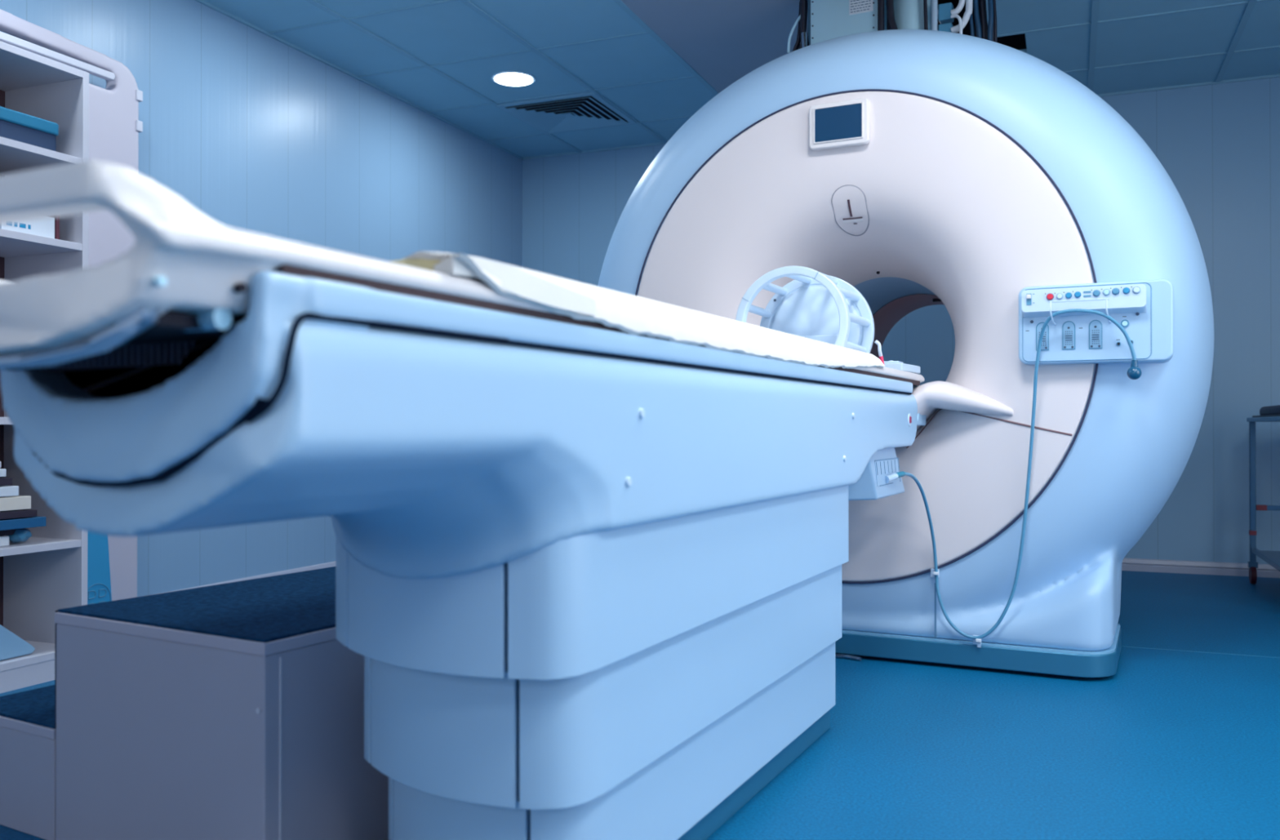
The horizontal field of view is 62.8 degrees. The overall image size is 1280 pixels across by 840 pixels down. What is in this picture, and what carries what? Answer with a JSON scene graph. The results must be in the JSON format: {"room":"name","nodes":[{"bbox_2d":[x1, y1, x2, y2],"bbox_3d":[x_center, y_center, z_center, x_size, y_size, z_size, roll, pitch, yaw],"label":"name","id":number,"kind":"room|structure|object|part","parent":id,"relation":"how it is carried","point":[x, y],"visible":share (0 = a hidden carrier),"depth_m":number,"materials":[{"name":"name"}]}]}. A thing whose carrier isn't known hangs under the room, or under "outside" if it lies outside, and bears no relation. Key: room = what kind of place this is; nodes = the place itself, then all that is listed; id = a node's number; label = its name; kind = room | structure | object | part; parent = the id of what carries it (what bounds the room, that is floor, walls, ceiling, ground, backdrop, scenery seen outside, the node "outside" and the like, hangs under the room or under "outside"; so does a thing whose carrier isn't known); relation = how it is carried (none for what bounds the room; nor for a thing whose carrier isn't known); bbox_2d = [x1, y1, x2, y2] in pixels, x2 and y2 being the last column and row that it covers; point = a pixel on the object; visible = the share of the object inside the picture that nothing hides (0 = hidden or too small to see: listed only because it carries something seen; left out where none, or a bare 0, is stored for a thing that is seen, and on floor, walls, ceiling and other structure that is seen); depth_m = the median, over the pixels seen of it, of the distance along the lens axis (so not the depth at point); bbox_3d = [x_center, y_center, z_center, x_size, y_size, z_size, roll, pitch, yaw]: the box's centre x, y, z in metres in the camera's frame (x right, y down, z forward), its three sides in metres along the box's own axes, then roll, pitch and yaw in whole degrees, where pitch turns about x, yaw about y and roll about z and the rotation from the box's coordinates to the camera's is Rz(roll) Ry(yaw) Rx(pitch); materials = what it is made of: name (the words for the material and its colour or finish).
{"room":"radiology room","nodes":[
{"label":"radiology room","id":0,"kind":"room"},
{"bbox_2d":[0,0,522,596],"bbox_3d":[-2.442,-0.745,3.128,0.100,3.073,8.469,0,0,22],"label":"wall","id":1,"kind":"structure","parent":0,"point":[256,133],"depth_m":4.84,"materials":[{"name":"blue paint"}]},
{"bbox_2d":[151,560,336,595],"bbox_3d":[-2.391,0.742,3.088,0.018,0.100,8.449,0,0,22],"label":"baseboard","id":2,"kind":"structure","parent":1,"relation":"attached to","point":[330,564],"depth_m":4.87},
{"bbox_2d":[0,570,1279,839],"bbox_3d":[0.257,0.835,2.013,5.934,0.100,8.669,0,0,22],"label":"floor","id":3,"kind":"structure","parent":0,"point":[1172,744],"depth_m":2.52,"materials":[{"name":"blue plastic"}]},
{"bbox_2d":[0,40,88,693],"bbox_3d":[-2.097,-0.154,2.900,0.360,1.888,1.015,0,0,22],"label":"shelf unit","id":4,"kind":"object","parent":3,"relation":"on","point":[42,575],"visible":0.49,"depth_m":3.31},
{"bbox_3d":[-2.260,-0.174,2.967,0.008,1.810,0.971,0,0,22],"label":"panel","id":5,"kind":"part","parent":4,"relation":"part of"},
{"bbox_2d":[0,535,8,546],"bbox_3d":[-2.069,0.357,2.953,0.250,0.030,0.440,0,0,22],"label":"box","id":6,"kind":"object","parent":4,"relation":"on","point":[4,540],"visible":1,"depth_m":3.09,"materials":[{"name":"white cardboard"}]},
{"bbox_2d":[0,528,16,536],"bbox_3d":[-2.072,0.332,2.971,0.250,0.020,0.470,0,0,22],"label":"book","id":7,"kind":"object","parent":6,"relation":"on","point":[6,532],"visible":0.63,"depth_m":3.11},
{"bbox_2d":[0,515,46,530],"bbox_3d":[-2.043,0.306,2.965,0.288,0.029,0.580,0,0,22],"label":"document tray","id":8,"kind":"object","parent":7,"relation":"on","point":[30,522],"visible":0.94,"depth_m":3.11,"materials":[{"name":"blue plastic"}]},
{"bbox_2d":[0,509,37,519],"bbox_3d":[-2.049,0.278,2.951,0.288,0.021,0.550,0,0,22],"label":"folder","id":9,"kind":"object","parent":8,"relation":"on","point":[21,513],"visible":0.94,"depth_m":3.10,"materials":[{"name":"black plastic"}]},
{"bbox_2d":[0,495,31,511],"bbox_3d":[-2.053,0.245,2.942,0.288,0.039,0.530,0,0,22],"label":"folder","id":10,"kind":"object","parent":9,"relation":"on","point":[16,502],"visible":1,"depth_m":3.09,"materials":[{"name":"beige paper"}]},
{"bbox_2d":[0,485,18,497],"bbox_3d":[-2.061,0.208,2.924,0.288,0.029,0.490,0,0,22],"label":"folder","id":11,"kind":"object","parent":10,"relation":"on","point":[5,491],"visible":1,"depth_m":3.07,"materials":[{"name":"white paper"}]},
{"bbox_2d":[0,476,12,485],"bbox_3d":[-2.064,0.179,2.915,0.288,0.023,0.470,0,0,22],"label":"folder","id":12,"kind":"object","parent":11,"relation":"on","point":[3,481],"visible":1,"depth_m":3.06,"materials":[{"name":"black plastic"}]},
{"bbox_2d":[0,468,5,476],"bbox_3d":[-2.068,0.153,2.906,0.288,0.023,0.450,0,0,22],"label":"folder","id":13,"kind":"object","parent":12,"relation":"on","point":[2,471],"visible":1,"depth_m":3.05,"materials":[{"name":"white paper"}]},
{"bbox_3d":[-2.093,0.001,2.898,0.349,0.022,0.971,0,0,22],"label":"shelf","id":14,"kind":"part","parent":4,"relation":"part of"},
{"bbox_2d":[0,624,35,660],"bbox_3d":[-2.037,0.598,2.977,0.250,0.211,0.511,0,0,22],"label":"cushion","id":15,"kind":"object","parent":4,"relation":"on","point":[11,646],"visible":1,"depth_m":3.09,"materials":[{"name":"fabric"}]},
{"bbox_2d":[8,528,31,542],"bbox_3d":[-1.877,0.346,3.161,0.069,0.050,0.069,0,0,22],"label":"plastic bag","id":16,"kind":"object","parent":4,"relation":"on","point":[22,535],"visible":0.81,"depth_m":3.14,"materials":[{"name":"blue plastic"}]},
{"bbox_2d":[0,217,54,238],"bbox_3d":[-1.932,-0.588,3.187,0.211,0.070,0.175,0,0,22],"label":"box","id":17,"kind":"object","parent":4,"relation":"on","point":[44,227],"visible":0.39,"depth_m":3.17,"materials":[{"name":"white cardboard"}]},
{"bbox_3d":[-2.093,0.716,2.893,0.349,0.022,0.971,0,0,22],"label":"shelf","id":18,"kind":"part","parent":4,"relation":"part of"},
{"bbox_2d":[0,106,58,151],"bbox_3d":[-2.020,-0.868,3.041,0.290,0.092,0.535,0,0,22],"label":"pad","id":19,"kind":"object","parent":4,"relation":"on","point":[16,126],"visible":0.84,"depth_m":3.13,"materials":[{"name":"blue plastic"}]},
{"bbox_3d":[-2.093,0.383,2.896,0.349,0.022,0.971,0,0,22],"label":"shelf","id":20,"kind":"part","parent":4,"relation":"part of","materials":[{"name":"white laminate"}]},
{"bbox_3d":[-2.093,-0.811,2.903,0.349,0.022,0.971,0,0,22],"label":"shelf","id":21,"kind":"part","parent":4,"relation":"part of","materials":[{"name":"white laminate"}]},
{"bbox_3d":[-2.093,-0.544,2.901,0.349,0.022,0.971,0,0,22],"label":"shelf","id":22,"kind":"part","parent":4,"relation":"part of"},
{"bbox_3d":[-2.097,-1.087,2.906,0.360,0.022,0.971,0,0,22],"label":"panel","id":23,"kind":"part","parent":4,"relation":"part of","materials":[{"name":"white laminate"}]},
{"bbox_2d":[53,217,59,239],"bbox_3d":[-1.877,-0.593,3.269,0.170,0.080,0.012,0,0,22],"label":"notebook","id":24,"kind":"object","parent":4,"relation":"on","point":[56,219],"visible":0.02,"depth_m":3.23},
{"bbox_2d":[0,8,142,604],"bbox_3d":[-2.085,-0.295,3.519,0.083,2.139,0.968,0,0,22],"label":"board","id":25,"kind":"object","parent":3,"relation":"on","point":[115,126],"visible":0.24,"depth_m":3.81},
{"bbox_3d":[-2.000,0.455,3.653,0.020,0.639,0.387,0,0,22],"label":"panel","id":26,"kind":"part","parent":25,"relation":"part of","materials":[{"name":"blue plastic"}]},
{"bbox_2d":[0,566,388,839],"bbox_3d":[-0.774,0.570,2.237,0.883,0.433,0.825,0,0,30],"label":"step stool","id":27,"kind":"object","parent":3,"relation":"on","point":[233,710],"visible":0.53,"depth_m":1.81,"materials":[{"name":"laminate"}]},
{"bbox_3d":[-0.595,0.578,1.680,0.040,0.390,0.009,0,0,-44],"label":"edge trim","id":28,"kind":"part","parent":27,"relation":"part of","materials":[{"name":"white metal"}]},
{"bbox_2d":[0,160,925,839],"bbox_3d":[0.079,0.299,2.308,0.553,0.976,3.162,0,0,27],"label":"table","id":29,"kind":"object","parent":3,"relation":"on","point":[588,574],"visible":0.98,"depth_m":1.42,"materials":[{"name":"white plastic"}]},
{"bbox_3d":[-0.186,0.230,2.240,0.093,0.248,1.352,0,0,27],"label":"panel","id":30,"kind":"part","parent":29,"relation":"part of","materials":[{"name":"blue plastic"}]},
{"bbox_3d":[-0.166,0.436,2.255,0.082,0.220,1.306,0,0,27],"label":"panel","id":31,"kind":"part","parent":29,"relation":"part of","materials":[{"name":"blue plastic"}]},
{"bbox_3d":[-0.145,0.618,2.269,0.070,0.202,1.259,0,0,27],"label":"panel","id":32,"kind":"part","parent":29,"relation":"part of","materials":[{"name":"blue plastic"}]},
{"bbox_3d":[-0.324,0.226,1.503,0.328,0.248,0.046,0,0,37],"label":"panel","id":33,"kind":"part","parent":29,"relation":"part of","materials":[{"name":"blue plastic"}]},
{"bbox_3d":[-0.305,0.432,1.546,0.310,0.220,0.042,0,0,37],"label":"panel","id":34,"kind":"part","parent":29,"relation":"part of","materials":[{"name":"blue plastic"}]},
{"bbox_3d":[-0.286,0.614,1.590,0.292,0.202,0.039,0,0,38],"label":"panel","id":35,"kind":"part","parent":29,"relation":"part of","materials":[{"name":"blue plastic"}]},
{"bbox_3d":[-0.018,0.229,2.115,0.481,0.238,1.405,0,0,27],"label":"frame","id":36,"kind":"part","parent":29,"relation":"part of","materials":[{"name":"plastic"}]},
{"bbox_3d":[-0.007,0.435,2.136,0.449,0.210,1.356,0,0,27],"label":"frame","id":37,"kind":"part","parent":29,"relation":"part of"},
{"bbox_3d":[0.004,0.616,2.157,0.417,0.192,1.307,0,0,27],"label":"frame","id":38,"kind":"part","parent":29,"relation":"part of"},
{"bbox_2d":[389,251,884,368],"bbox_3d":[0.019,-0.155,2.197,0.560,0.075,2.062,0,0,27],"label":"mattress","id":39,"kind":"object","parent":29,"relation":"on","point":[635,315],"visible":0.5,"depth_m":1.55,"materials":[{"name":"white fabric"}]},
{"bbox_2d":[735,266,884,364],"bbox_3d":[0.504,-0.272,3.148,0.397,0.357,0.286,0,0,27],"label":"coil","id":40,"kind":"object","parent":39,"relation":"on","point":[815,305],"visible":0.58,"depth_m":3.18,"materials":[{"name":"plastic"}]},
{"bbox_3d":[0.360,-0.335,3.211,0.024,0.025,0.212,0,0,25],"label":"coil rod","id":41,"kind":"part","parent":40,"relation":"part of","materials":[{"name":"plastic"}]},
{"bbox_3d":[0.406,-0.401,3.189,0.024,0.026,0.212,0,0,25],"label":"coil rod","id":42,"kind":"part","parent":40,"relation":"part of","materials":[{"name":"plastic"}]},
{"bbox_3d":[0.474,-0.433,3.155,0.025,0.028,0.212,0,0,27],"label":"coil rod","id":43,"kind":"part","parent":40,"relation":"part of","materials":[{"name":"plastic"}]},
{"bbox_3d":[0.543,-0.272,3.245,0.302,0.302,0.012,0,0,27],"label":"plate","id":44,"kind":"part","parent":40,"relation":"part of","materials":[{"name":"plastic"}]},
{"bbox_3d":[0.502,-0.218,3.163,0.300,0.070,0.030,0,0,27],"label":"chin plate","id":45,"kind":"part","parent":40,"relation":"part of","materials":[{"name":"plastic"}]},
{"bbox_3d":[0.547,-0.422,3.118,0.024,0.027,0.212,0,0,27],"label":"coil rod","id":46,"kind":"part","parent":40,"relation":"part of","materials":[{"name":"plastic"}]},
{"bbox_3d":[0.606,-0.372,3.088,0.024,0.025,0.212,0,0,28],"label":"coil rod","id":47,"kind":"part","parent":40,"relation":"part of","materials":[{"name":"plastic"}]},
{"bbox_3d":[0.625,-0.213,3.078,0.024,0.031,0.213,0,0,29],"label":"coil rod","id":48,"kind":"part","parent":40,"relation":"part of","materials":[{"name":"plastic"}]},
{"bbox_3d":[0.634,-0.295,3.074,0.024,0.027,0.212,0,0,29],"label":"coil rod","id":49,"kind":"part","parent":40,"relation":"part of","materials":[{"name":"plastic"}]},
{"bbox_3d":[0.173,0.229,2.027,0.086,0.248,1.411,0,0,27],"label":"panel","id":50,"kind":"part","parent":29,"relation":"part of","materials":[{"name":"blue plastic"}]},
{"bbox_3d":[0.171,0.435,2.053,0.081,0.220,1.365,0,0,27],"label":"panel","id":51,"kind":"part","parent":29,"relation":"part of","materials":[{"name":"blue plastic"}]},
{"bbox_3d":[0.169,0.617,2.079,0.076,0.202,1.318,0,0,27],"label":"panel","id":52,"kind":"part","parent":29,"relation":"part of","materials":[{"name":"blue plastic"}]},
{"bbox_2d":[884,360,919,373],"bbox_3d":[0.803,-0.170,3.342,0.138,0.038,0.210,0,0,27],"label":"block","id":53,"kind":"object","parent":29,"relation":"on","point":[897,365],"visible":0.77,"depth_m":3.27,"materials":[{"name":"plastic"}]},
{"bbox_2d":[835,653,861,661],"bbox_3d":[0.656,0.786,3.497,0.172,0.013,0.022,0,0,32],"label":"cable","id":54,"kind":"object","parent":3,"relation":"on","point":[837,655],"visible":0.62,"depth_m":3.48,"materials":[{"name":"rubber"}]},
{"bbox_2d":[597,29,1213,677],"bbox_3d":[1.033,-0.304,4.221,2.246,2.204,1.851,0,0,27],"label":"scanner","id":55,"kind":"object","parent":3,"relation":"on","point":[980,179],"visible":0.56,"depth_m":3.33,"materials":[{"name":"beige plastic"}]},
{"bbox_3d":[0.666,-0.987,3.504,0.203,0.150,0.028,0,0,27],"label":"display frame","id":56,"kind":"part","parent":55,"relation":"part of","materials":[{"name":"white plastic"}]},
{"bbox_2d":[877,0,884,31],"bbox_3d":[0.967,-1.732,4.203,0.026,0.740,0.025,0,0,27],"label":"cable","id":57,"kind":"object","parent":55,"relation":"attached to","point":[880,2],"visible":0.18,"depth_m":4.19,"materials":[{"name":"rubber"}]},
{"bbox_2d":[886,14,890,30],"bbox_3d":[1.000,-1.732,4.221,0.017,0.741,0.037,0,0,-3],"label":"cable","id":58,"kind":"object","parent":55,"relation":"attached to","point":[887,24],"visible":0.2,"depth_m":4.21,"materials":[{"name":"rubber"}]},
{"bbox_2d":[885,0,897,29],"bbox_3d":[1.014,-1.731,4.188,0.077,0.742,0.033,0,0,27],"label":"cable","id":59,"kind":"object","parent":55,"relation":"attached to","point":[890,6],"visible":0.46,"depth_m":4.18,"materials":[{"name":"rubber"}]},
{"bbox_2d":[893,0,931,30],"bbox_3d":[1.108,-1.788,4.255,0.156,0.833,0.172,0,0,27],"label":"air duct","id":60,"kind":"object","parent":55,"relation":"attached to","point":[908,14],"visible":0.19,"depth_m":4.18,"materials":[{"name":"metal"}]},
{"bbox_2d":[923,0,928,30],"bbox_3d":[1.125,-1.732,4.146,0.032,0.740,0.014,0,0,27],"label":"cable","id":61,"kind":"object","parent":55,"relation":"attached to","point":[925,2],"visible":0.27,"depth_m":4.14,"materials":[{"name":"rubber"}]},
{"bbox_2d":[931,0,937,31],"bbox_3d":[1.164,-1.732,4.137,0.023,0.740,0.045,0,0,27],"label":"pipe","id":62,"kind":"object","parent":55,"relation":"attached to","point":[934,2],"visible":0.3,"depth_m":4.12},
{"bbox_2d":[937,22,959,33],"bbox_3d":[1.218,-1.527,4.138,0.085,0.066,0.050,0,0,27],"label":"valve","id":63,"kind":"object","parent":62,"relation":"attached to","point":[947,27],"visible":0.42,"depth_m":4.12,"materials":[{"name":"blue metal"}]},
{"bbox_2d":[951,0,973,32],"bbox_3d":[1.258,-1.809,4.093,0.084,0.588,0.031,0,0,36],"label":"hose","id":64,"kind":"object","parent":63,"relation":"attached to","point":[968,12],"visible":0.98,"depth_m":4.07,"materials":[{"name":"plastic"}]},
{"bbox_2d":[937,2,959,24],"bbox_3d":[1.218,-1.607,4.138,0.085,0.066,0.050,0,0,27],"label":"valve","id":65,"kind":"object","parent":62,"relation":"attached to","point":[944,14],"visible":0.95,"depth_m":4.12,"materials":[{"name":"blue"}]},
{"bbox_2d":[951,13,962,34],"bbox_3d":[1.235,-1.473,4.084,0.046,0.221,0.013,0,0,42],"label":"hose","id":66,"kind":"object","parent":65,"relation":"attached to","point":[957,16],"visible":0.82,"depth_m":4.07,"materials":[{"name":"plastic"}]},
{"bbox_2d":[951,0,965,14],"bbox_3d":[1.246,-1.844,4.098,0.058,0.517,0.027,0,0,41],"label":"hose","id":67,"kind":"object","parent":65,"relation":"attached to","point":[961,4],"visible":1,"depth_m":4.08,"materials":[{"name":"plastic"}]},
{"bbox_2d":[930,568,939,577],"bbox_3d":[0.944,0.491,3.356,0.027,0.028,0.024,0,0,27],"label":"clip","id":68,"kind":"object","parent":55,"relation":"attached to","point":[933,572],"visible":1,"depth_m":3.36,"materials":[{"name":"plastic"}]},
{"bbox_3d":[1.111,-0.036,3.542,0.340,0.178,0.683,0,0,27],"label":"table sill","id":69,"kind":"part","parent":55,"relation":"part of","materials":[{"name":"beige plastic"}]},
{"bbox_2d":[973,635,981,647],"bbox_3d":[1.060,0.697,3.297,0.027,0.036,0.024,0,0,27],"label":"clip","id":70,"kind":"object","parent":55,"relation":"attached to","point":[978,642],"visible":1,"depth_m":3.30,"materials":[{"name":"plastic"}]},
{"bbox_3d":[0.815,0.712,3.783,1.658,0.008,0.622,0,0,27],"label":"plinth trim","id":71,"kind":"part","parent":55,"relation":"part of","materials":[{"name":"white plastic"}]},
{"bbox_2d":[885,308,1142,639],"bbox_3d":[1.094,0.181,3.072,0.677,1.015,0.385,0,0,27],"label":"cable","id":72,"kind":"object","parent":55,"relation":"hanging from","point":[1134,372],"visible":1,"depth_m":3.21,"materials":[{"name":"plastic"}]},
{"bbox_3d":[1.434,-0.145,3.041,0.039,0.057,0.039,0,0,27],"label":"bulb","id":73,"kind":"part","parent":72,"relation":"part of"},
{"bbox_3d":[1.222,-0.254,3.181,0.037,0.087,0.004,0,0,27],"label":"socket frame","id":74,"kind":"part","parent":55,"relation":"part of","materials":[{"name":"plastic"}]},
{"bbox_3d":[1.221,-0.254,3.179,0.031,0.081,0.003,0,0,27],"label":"socket plate","id":75,"kind":"part","parent":55,"relation":"part of","materials":[{"name":"plastic"}]},
{"bbox_3d":[1.288,-0.254,3.148,0.037,0.087,0.004,0,0,27],"label":"socket frame","id":76,"kind":"part","parent":55,"relation":"part of","materials":[{"name":"plastic"}]},
{"bbox_3d":[1.287,-0.254,3.146,0.031,0.081,0.003,0,0,27],"label":"socket plate","id":77,"kind":"part","parent":55,"relation":"part of","materials":[{"name":"plastic"}]},
{"bbox_3d":[1.354,-0.254,3.115,0.037,0.087,0.004,0,0,27],"label":"socket frame","id":78,"kind":"part","parent":55,"relation":"part of","materials":[{"name":"plastic"}]},
{"bbox_3d":[1.353,-0.254,3.113,0.031,0.081,0.003,0,0,27],"label":"socket plate","id":79,"kind":"part","parent":55,"relation":"part of","materials":[{"name":"plastic"}]},
{"bbox_3d":[1.374,-0.289,3.168,0.424,0.238,0.112,0,0,27],"label":"control panel","id":80,"kind":"part","parent":55,"relation":"part of","materials":[{"name":"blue plastic"}]},
{"bbox_2d":[1121,645,1279,657],"bbox_3d":[2.268,0.794,3.447,3.100,0.003,0.004,0,0,22],"label":"weld seam","id":81,"kind":"structure","parent":3,"relation":"on","point":[1122,646],"depth_m":3.59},
{"bbox_2d":[1246,416,1279,583],"bbox_3d":[3.094,0.393,4.625,0.605,0.814,0.978,0,0,22],"label":"trolley","id":82,"kind":"object","parent":3,"relation":"on","point":[1272,557],"visible":1,"depth_m":5.13,"materials":[{"name":"grey metal"}]},
{"bbox_3d":[3.006,0.356,5.142,0.026,0.695,0.026,0,0,22],"label":"leg","id":83,"kind":"part","parent":82,"relation":"part of","materials":[{"name":"metal"}]},
{"bbox_3d":[3.096,0.528,4.623,0.578,0.229,0.908,0,0,22],"label":"trolley rail","id":84,"kind":"part","parent":82,"relation":"part of","materials":[{"name":"metal"}]},
{"bbox_2d":[1252,414,1279,417],"bbox_3d":[2.848,-0.019,4.751,0.023,0.008,0.832,0,0,22],"label":"cable","id":85,"kind":"object","parent":82,"relation":"on","point":[1266,415],"visible":0.84,"depth_m":4.81,"materials":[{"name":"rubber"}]},
{"bbox_2d":[1259,404,1279,415],"bbox_3d":[3.054,-0.040,4.736,0.360,0.052,0.660,0,0,22],"label":"bolster","id":86,"kind":"object","parent":82,"relation":"on","point":[1271,410],"visible":0.71,"depth_m":4.81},
{"bbox_2d":[1260,550,1279,563],"bbox_3d":[3.096,0.638,4.623,0.560,0.006,0.890,0,0,22],"label":"shelf","id":87,"kind":"object","parent":82,"relation":"attached to","point":[1269,557],"depth_m":4.85,"materials":[{"name":"metal"}]},
{"bbox_2d":[204,0,1279,157],"bbox_3d":[0.257,-1.798,2.028,5.732,0.020,8.467,0,0,22],"label":"ceiling","id":88,"kind":"structure","parent":0,"point":[449,32],"depth_m":5.01,"materials":[{"name":"paint"}]},
{"bbox_2d":[491,71,536,86],"bbox_3d":[-0.653,-1.762,5.417,0.230,0.010,0.230,0,0,22],"label":"recessed light","id":89,"kind":"object","parent":88,"relation":"in","point":[511,78],"visible":1,"depth_m":5.40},
{"bbox_2d":[496,92,636,133],"bbox_3d":[-0.411,-1.754,6.021,0.600,0.018,0.600,0,0,22],"label":"ceiling vent","id":90,"kind":"object","parent":88,"relation":"in","point":[586,110],"visible":1,"depth_m":6.00,"materials":[{"name":"metal"}]},
{"bbox_2d":[621,0,807,93],"bbox_3d":[-0.303,-1.794,2.258,1.254,0.024,8.469,0,0,22],"label":"soffit panel","id":91,"kind":"object","parent":88,"relation":"attached to","point":[723,42],"depth_m":4.75,"materials":[{"name":"paint"}]},
{"bbox_2d":[792,0,800,51],"bbox_3d":[0.658,-1.746,4.425,0.091,0.810,0.013,0,0,26],"label":"cable","id":92,"kind":"object","parent":91,"relation":"hanging from","point":[796,45],"visible":0.24,"depth_m":4.41,"materials":[{"name":"black rubber"}]},
{"bbox_2d":[795,1,800,49],"bbox_3d":[0.659,-1.745,4.447,0.106,0.811,0.017,0,0,27],"label":"cable","id":93,"kind":"object","parent":91,"relation":"hanging from","point":[797,47],"visible":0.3,"depth_m":4.43,"materials":[{"name":"black rubber"}]},
{"bbox_2d":[800,0,804,48],"bbox_3d":[0.675,-1.776,4.349,0.017,0.750,0.017,0,0,27],"label":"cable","id":94,"kind":"object","parent":91,"relation":"hanging from","point":[802,2],"visible":0.44,"depth_m":4.34,"materials":[{"name":"metal"}]},
{"bbox_2d":[786,14,800,53],"bbox_3d":[0.648,-1.617,4.374,0.079,0.156,0.020,0,0,35],"label":"hose","id":95,"kind":"object","parent":94,"relation":"attached to","point":[799,16],"visible":1,"depth_m":4.38,"materials":[{"name":"plastic"}]},
{"bbox_2d":[800,31,807,48],"bbox_3d":[0.681,-1.536,4.334,0.029,0.131,0.021,0,0,27],"label":"metal sleeve","id":96,"kind":"object","parent":94,"relation":"attached to","point":[804,42],"visible":0.41,"depth_m":4.33,"materials":[{"name":"silver metal"}]},
{"bbox_2d":[799,0,807,48],"bbox_3d":[0.683,-1.746,4.413,0.061,0.810,0.014,0,0,26],"label":"cable","id":97,"kind":"object","parent":91,"relation":"hanging from","point":[806,1],"visible":0.12,"depth_m":4.40,"materials":[{"name":"black rubber"}]},
{"bbox_2d":[807,25,808,45],"bbox_3d":[0.710,-1.745,4.444,0.050,0.811,0.016,0,0,26],"label":"cable","id":98,"kind":"object","parent":91,"relation":"hanging from","point":[807,25],"visible":0.11,"depth_m":4.44,"materials":[{"name":"black rubber"}]},
{"bbox_2d":[807,0,810,45],"bbox_3d":[0.712,-1.745,4.398,0.035,0.811,0.017,0,0,27],"label":"cable","id":99,"kind":"object","parent":91,"relation":"hanging from","point":[808,1],"visible":0.17,"depth_m":4.39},
{"bbox_2d":[810,0,886,44],"bbox_3d":[0.895,-1.831,4.410,0.280,0.940,0.315,0,0,27],"label":"duct","id":100,"kind":"object","parent":91,"relation":"hanging from","point":[829,19],"visible":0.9,"depth_m":4.29,"materials":[{"name":"metal"}]},
{"bbox_2d":[850,0,870,13],"bbox_3d":[0.894,-1.703,4.247,0.082,0.091,0.001,0,0,27],"label":"print","id":101,"kind":"object","parent":100,"relation":"attached to","point":[854,0],"depth_m":4.25},
{"bbox_2d":[195,0,1279,159],"bbox_3d":[0.257,-1.783,2.028,5.734,0.014,8.469,0,0,22],"label":"grid","id":102,"kind":"object","parent":88,"relation":"attached to","point":[1095,3],"visible":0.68,"depth_m":5.10,"materials":[{"name":"metal"}]},
{"bbox_2d":[968,13,974,36],"bbox_3d":[1.287,-1.737,4.104,0.043,0.831,0.024,0,0,27],"label":"cable","id":103,"kind":"object","parent":88,"relation":"hanging from","point":[971,25],"visible":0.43,"depth_m":4.09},
{"bbox_2d":[973,0,982,38],"bbox_3d":[1.316,-1.737,4.089,0.041,0.831,0.030,0,0,27],"label":"cable","id":104,"kind":"object","parent":88,"relation":"hanging from","point":[975,6],"visible":0.43,"depth_m":4.08,"materials":[{"name":"blue rubber"}]},
{"bbox_2d":[977,0,981,26],"bbox_3d":[1.321,-1.737,4.131,0.052,0.831,0.029,0,0,27],"label":"cable","id":105,"kind":"object","parent":88,"relation":"hanging from","point":[978,0],"visible":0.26,"depth_m":4.11,"materials":[{"name":"black rubber"}]},
{"bbox_2d":[979,0,986,39],"bbox_3d":[1.329,-1.737,4.105,0.053,0.831,0.028,0,0,27],"label":"cable","id":106,"kind":"object","parent":88,"relation":"hanging from","point":[981,2],"visible":0.48,"depth_m":4.08,"materials":[{"name":"black rubber"}]},
{"bbox_2d":[984,0,987,39],"bbox_3d":[1.348,-1.737,4.118,0.044,0.831,0.027,0,0,27],"label":"cable","id":107,"kind":"object","parent":88,"relation":"hanging from","point":[986,21],"visible":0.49,"depth_m":4.10,"materials":[{"name":"black rubber"}]},
{"bbox_2d":[987,0,993,40],"bbox_3d":[1.336,-1.738,4.080,0.078,0.832,0.029,0,0,27],"label":"cable","id":108,"kind":"object","parent":88,"relation":"hanging from","point":[990,3],"visible":0.59,"depth_m":4.05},
{"bbox_2d":[992,23,994,41],"bbox_3d":[1.354,-1.738,4.093,0.055,0.831,0.026,0,0,27],"label":"cable","id":109,"kind":"object","parent":88,"relation":"hanging from","point":[993,24],"visible":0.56,"depth_m":4.07,"materials":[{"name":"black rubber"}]},
{"bbox_2d":[992,0,997,42],"bbox_3d":[1.371,-1.737,4.106,0.054,0.831,0.023,0,0,27],"label":"cable","id":110,"kind":"object","parent":88,"relation":"hanging from","point":[993,1],"visible":0.56,"depth_m":4.09,"materials":[{"name":"black rubber"}]},
{"bbox_2d":[522,77,1279,564],"bbox_3d":[1.882,-0.728,5.987,5.734,3.073,0.100,0,0,22],"label":"wall","id":111,"kind":"structure","parent":0,"point":[1218,144],"depth_m":5.48,"materials":[{"name":"blue paint"}]},
{"bbox_2d":[1121,557,1279,577],"bbox_3d":[1.869,0.775,5.919,5.714,0.066,0.018,0,0,22],"label":"baseboard","id":112,"kind":"structure","parent":111,"relation":"attached to","point":[1237,569],"depth_m":5.49,"materials":[{"name":"grey plastic"}]},
{"bbox_2d":[937,0,1026,49],"bbox_3d":[1.003,-2.247,4.174,1.060,0.904,2.400,0,0,22],"label":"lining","id":113,"kind":"object","parent":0,"point":[1018,42],"depth_m":5.16,"materials":[{"name":"black"}]}
]}

